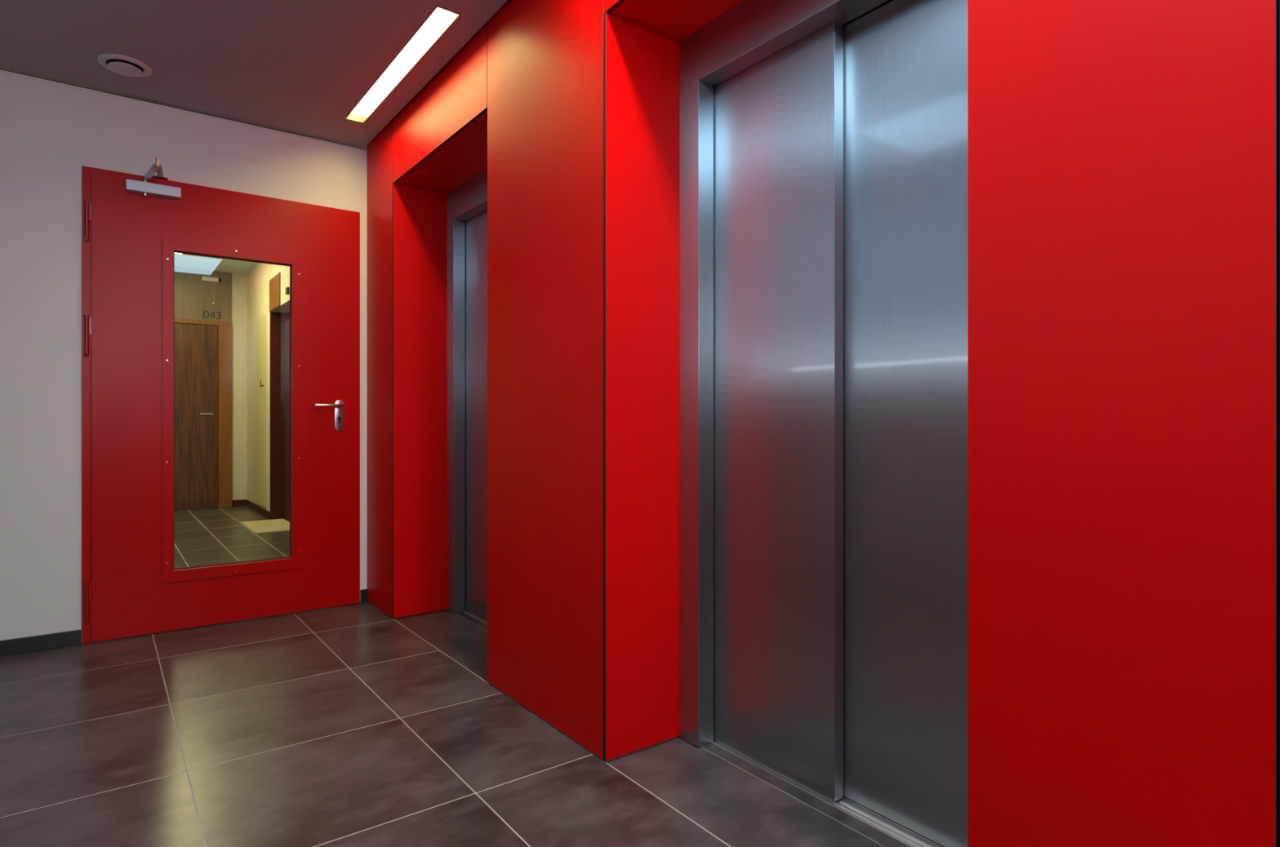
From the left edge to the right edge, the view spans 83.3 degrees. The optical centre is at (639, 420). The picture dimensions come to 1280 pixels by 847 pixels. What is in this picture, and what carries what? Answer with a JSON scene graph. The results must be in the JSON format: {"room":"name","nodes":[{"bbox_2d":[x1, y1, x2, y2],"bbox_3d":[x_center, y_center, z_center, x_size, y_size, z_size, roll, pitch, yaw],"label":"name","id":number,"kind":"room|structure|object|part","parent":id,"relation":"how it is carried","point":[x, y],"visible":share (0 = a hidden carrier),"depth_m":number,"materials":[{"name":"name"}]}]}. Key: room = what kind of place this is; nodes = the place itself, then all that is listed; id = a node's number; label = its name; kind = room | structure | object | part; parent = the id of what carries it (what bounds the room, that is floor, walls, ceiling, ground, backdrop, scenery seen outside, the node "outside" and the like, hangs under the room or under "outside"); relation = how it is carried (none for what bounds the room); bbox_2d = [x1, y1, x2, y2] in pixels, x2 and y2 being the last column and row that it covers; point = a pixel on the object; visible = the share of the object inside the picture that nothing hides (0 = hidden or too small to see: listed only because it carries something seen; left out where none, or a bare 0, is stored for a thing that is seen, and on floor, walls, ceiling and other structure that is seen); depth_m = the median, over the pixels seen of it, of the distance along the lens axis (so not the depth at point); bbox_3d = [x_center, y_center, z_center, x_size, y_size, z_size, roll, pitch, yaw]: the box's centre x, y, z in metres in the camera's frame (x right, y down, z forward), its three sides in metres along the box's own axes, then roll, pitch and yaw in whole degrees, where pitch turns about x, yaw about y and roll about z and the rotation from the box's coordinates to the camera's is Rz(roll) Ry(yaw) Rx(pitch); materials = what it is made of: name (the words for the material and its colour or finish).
{"room":"elevator lobby","nodes":[
{"label":"elevator lobby","id":0,"kind":"room"},
{"bbox_2d":[0,71,367,640],"bbox_3d":[-2.187,-0.243,3.573,2.700,2.487,0.200,0,0,-37],"label":"wall","id":1,"kind":"structure","parent":0,"point":[48,131],"depth_m":3.17,"materials":[{"name":"white paint"}]},
{"bbox_2d":[0,629,81,657],"bbox_3d":[-2.767,0.967,3.003,0.688,0.066,0.012,0,0,-37],"label":"baseboard","id":2,"kind":"structure","parent":1,"relation":"attached to","point":[69,638],"depth_m":3.12,"materials":[{"name":"black plastic"}]},
{"bbox_2d":[0,68,366,151],"bbox_3d":[-2.274,-1.482,3.380,1.929,0.009,0.004,0,0,-37],"label":"trim","id":3,"kind":"structure","parent":1,"relation":"attached to","point":[1,71],"depth_m":3.41,"materials":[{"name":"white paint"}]},
{"bbox_2d":[81,157,359,644],"bbox_3d":[-1.975,-0.081,3.523,1.200,2.159,0.454,0,0,-37],"label":"door","id":4,"kind":"structure","parent":1,"relation":"in","point":[134,226],"depth_m":3.39,"materials":[{"name":"red paint"}]},
{"bbox_3d":[-2.195,-1.113,3.232,0.026,0.019,0.239,0,0,-45],"label":"arm","id":5,"kind":"part","parent":4,"relation":"part of","materials":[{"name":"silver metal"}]},
{"bbox_3d":[-2.181,-1.143,3.264,0.024,0.034,0.274,0,0,-31],"label":"link arm","id":6,"kind":"part","parent":4,"relation":"part of","materials":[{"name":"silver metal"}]},
{"bbox_3d":[-1.627,-0.077,3.780,0.050,0.018,0.155,0,0,37],"label":"lever","id":7,"kind":"part","parent":4,"relation":"part of","materials":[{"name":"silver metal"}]},
{"bbox_3d":[-1.608,-0.026,3.848,0.047,0.165,0.008,0,0,-37],"label":"handle","id":8,"kind":"part","parent":4,"relation":"part of","materials":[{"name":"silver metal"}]},
{"bbox_2d":[360,589,367,603],"bbox_3d":[-1.515,0.964,3.946,0.035,0.072,0.012,0,0,-37],"label":"baseboard","id":9,"kind":"structure","parent":1,"relation":"attached to","point":[363,593],"depth_m":3.94,"materials":[{"name":"black plastic"}]},
{"bbox_2d":[175,273,247,510],"bbox_3d":[-5.359,-0.350,7.957,3.400,2.700,0.200,0,0,-37],"label":"wall","id":10,"kind":"structure","parent":0,"point":[239,282],"depth_m":8.36,"materials":[{"name":"beige paint"}]},
{"bbox_2d":[174,266,231,510],"bbox_3d":[-5.160,-0.349,7.928,1.165,2.696,0.083,0,0,-37],"label":"door","id":11,"kind":"structure","parent":10,"relation":"in","point":[202,352],"depth_m":8.11,"materials":[{"name":"brown wood"}]},
{"bbox_3d":[-5.063,-1.412,8.042,0.289,0.570,0.017,0,0,-37],"label":"veneer panel","id":12,"kind":"part","parent":11,"relation":"part of","materials":[{"name":"brown wood"}]},
{"bbox_3d":[-4.884,-0.070,8.114,0.129,0.018,0.048,0,0,-37],"label":"handle","id":13,"kind":"part","parent":11,"relation":"part of","materials":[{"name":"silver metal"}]},
{"bbox_2d":[201,276,220,282],"bbox_3d":[-4.867,-1.599,8.169,0.182,0.047,0.049,0,0,-37],"label":"emergency light","id":14,"kind":"object","parent":11,"relation":"attached to","point":[203,278],"visible":1,"depth_m":8.15,"materials":[{"name":"white plastic"}]},
{"bbox_2d":[203,311,221,319],"bbox_3d":[-4.862,-1.198,8.181,0.174,0.088,0.002,0,0,-37],"label":"number","id":15,"kind":"object","parent":11,"relation":"attached to","point":[213,313],"depth_m":8.19,"materials":[{"name":"grey"}]},
{"bbox_3d":[-4.830,-1.412,8.217,0.289,0.570,0.017,0,0,-37],"label":"veneer panel","id":16,"kind":"part","parent":11,"relation":"part of","materials":[{"name":"brown wood"}]},
{"bbox_2d":[232,499,245,506],"bbox_3d":[-4.653,0.962,8.355,0.138,0.074,0.012,0,0,-37],"label":"baseboard","id":17,"kind":"structure","parent":10,"relation":"attached to","point":[242,502],"depth_m":8.35,"materials":[{"name":"black wood"}]},
{"bbox_2d":[174,253,258,275],"bbox_3d":[-3.793,-1.750,5.875,3.400,0.100,5.410,0,0,-37],"label":"ceiling","id":18,"kind":"structure","parent":0,"point":[181,260],"depth_m":7.83,"materials":[{"name":"white paint"}]},
{"bbox_2d":[0,0,507,150],"bbox_3d":[-0.152,-1.575,0.868,2.700,0.160,6.970,0,0,-37],"label":"ceiling","id":19,"kind":"structure","parent":0,"point":[299,67],"depth_m":2.90,"materials":[{"name":"paint"}]},
{"bbox_2d":[97,53,151,77],"bbox_3d":[-2.166,-1.496,3.028,0.188,0.057,0.188,0,0,-37],"label":"ceiling vent","id":20,"kind":"object","parent":19,"relation":"in","point":[123,65],"visible":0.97,"depth_m":3.00,"materials":[{"name":"grey plastic"}]},
{"bbox_2d":[345,5,460,123],"bbox_3d":[-1.060,-1.524,3.107,0.090,0.061,1.210,0,0,-37],"label":"ceiling light","id":21,"kind":"object","parent":19,"relation":"attached to","point":[440,20],"visible":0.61,"depth_m":3.05,"materials":[{"name":"white plastic"}]},
{"bbox_2d":[247,262,289,511],"bbox_3d":[-2.806,-0.350,6.617,0.700,2.700,5.410,0,0,-37],"label":"wall","id":22,"kind":"structure","parent":0,"point":[258,279],"depth_m":7.69,"materials":[{"name":"beige paint"}]},
{"bbox_2d":[245,499,270,519],"bbox_3d":[-4.166,0.962,7.832,0.012,0.074,1.407,0,0,-37],"label":"baseboard","id":23,"kind":"structure","parent":22,"relation":"attached to","point":[255,508],"depth_m":7.74,"materials":[{"name":"black wood"}]},
{"bbox_2d":[252,315,266,507],"bbox_3d":[-4.109,-0.095,7.727,0.046,1.990,0.750,0,0,-37],"label":"door","id":24,"kind":"structure","parent":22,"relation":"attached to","point":[259,326],"depth_m":7.70,"materials":[{"name":"beige paint"}]},
{"bbox_2d":[269,272,289,520],"bbox_3d":[-3.344,-0.205,6.870,0.165,2.409,1.098,0,0,-37],"label":"door","id":25,"kind":"structure","parent":22,"relation":"in","point":[279,322],"depth_m":7.25,"materials":[{"name":"brown wood"}]},
{"bbox_3d":[-3.583,-1.252,7.058,0.010,0.315,0.509,0,0,-37],"label":"transom panel","id":26,"kind":"part","parent":25,"relation":"part of","materials":[{"name":"orange wood"}]},
{"bbox_2d":[285,287,288,294],"bbox_3d":[-3.214,-1.180,6.560,0.020,0.060,0.070,0,0,-37],"label":"wall plate","id":27,"kind":"object","parent":22,"relation":"attached to","point":[286,288],"visible":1,"depth_m":6.54,"materials":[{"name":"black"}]},
{"bbox_2d":[0,506,938,846],"bbox_3d":[-1.698,1.040,3.090,3.400,0.080,12.380,0,0,-37],"label":"floor","id":28,"kind":"structure","parent":0,"point":[358,725],"depth_m":2.15,"materials":[{"name":"grey tile"}]},
{"bbox_2d":[240,519,289,533],"bbox_3d":[-3.486,0.995,6.788,0.380,0.010,0.860,0,0,-37],"label":"doormat","id":29,"kind":"object","parent":28,"relation":"on","point":[262,526],"visible":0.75,"depth_m":6.74,"materials":[{"name":"beige fabric"}]},
{"bbox_2d":[367,0,1279,846],"bbox_3d":[0.699,-0.275,1.508,0.570,2.550,6.570,0,0,-37],"label":"wall","id":30,"kind":"structure","parent":0,"point":[1124,155],"depth_m":1.17,"materials":[{"name":"red"}]},
{"bbox_3d":[-1.370,-0.273,3.793,0.011,2.534,0.428,0,0,-37],"label":"panel","id":31,"kind":"part","parent":30,"relation":"part of","materials":[{"name":"red laminate"}]},
{"bbox_3d":[-1.121,-0.098,3.703,0.300,2.184,0.011,0,0,-37],"label":"panel","id":32,"kind":"part","parent":30,"relation":"part of","materials":[{"name":"red laminate"}]},
{"bbox_3d":[-0.908,-1.365,3.180,0.011,0.350,1.101,0,0,-37],"label":"panel","id":33,"kind":"part","parent":30,"relation":"part of","materials":[{"name":"red laminate"}]},
{"bbox_3d":[-0.785,-1.196,3.266,0.288,0.011,1.115,0,0,-37],"label":"panel","id":34,"kind":"part","parent":30,"relation":"part of","materials":[{"name":"red laminate"}]},
{"bbox_2d":[446,168,487,631],"bbox_3d":[-0.606,-0.090,3.400,0.200,2.197,1.113,0,0,-37],"label":"elevator door","id":35,"kind":"structure","parent":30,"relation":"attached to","point":[466,204],"depth_m":3.71,"materials":[{"name":"metal"}]},
{"bbox_3d":[-0.657,1.004,3.362,0.042,0.009,0.911,0,0,-37],"label":"sill","id":36,"kind":"part","parent":35,"relation":"part of","materials":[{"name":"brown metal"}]},
{"bbox_3d":[-0.764,-0.045,3.584,0.036,2.071,0.486,0,0,-37],"label":"door panel","id":37,"kind":"part","parent":35,"relation":"part of","materials":[{"name":"metal"}]},
{"bbox_3d":[-0.339,-0.273,2.423,0.011,2.534,0.786,0,0,-37],"label":"panel","id":38,"kind":"part","parent":30,"relation":"part of","materials":[{"name":"red laminate"}]},
{"bbox_3d":[0.229,-1.365,1.668,0.011,0.350,1.099,0,0,-37],"label":"panel","id":39,"kind":"part","parent":30,"relation":"part of","materials":[{"name":"red paint"}]},
{"bbox_3d":[0.017,-0.098,2.190,0.300,2.184,0.011,0,0,-37],"label":"panel","id":40,"kind":"part","parent":30,"relation":"part of","materials":[{"name":"red laminate"}]},
{"bbox_3d":[0.353,-1.196,1.754,0.288,0.011,1.113,0,0,-37],"label":"panel","id":41,"kind":"part","parent":30,"relation":"part of","materials":[{"name":"red laminate"}]},
{"bbox_2d":[680,0,968,846],"bbox_3d":[0.532,-0.090,1.888,0.200,2.197,1.111,0,0,-37],"label":"elevator door","id":42,"kind":"structure","parent":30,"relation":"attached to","point":[824,144],"depth_m":1.89,"materials":[{"name":"metal"}]},
{"bbox_3d":[0.374,-0.045,2.072,0.036,2.071,0.486,0,0,-37],"label":"door panel","id":43,"kind":"part","parent":42,"relation":"part of","materials":[{"name":"metal"}]},
{"bbox_3d":[0.480,1.004,1.850,0.042,0.009,0.909,0,0,-37],"label":"sill","id":44,"kind":"part","parent":42,"relation":"part of","materials":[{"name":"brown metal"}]},
{"bbox_3d":[0.691,-0.045,1.718,0.034,2.071,0.504,0,0,-37],"label":"door panel","id":45,"kind":"part","parent":42,"relation":"part of","materials":[{"name":"metal"}]},
{"bbox_3d":[0.682,-0.273,1.066,0.011,2.534,0.401,0,0,-37],"label":"panel","id":46,"kind":"part","parent":30,"relation":"part of","materials":[{"name":"red laminate"}]}
]}

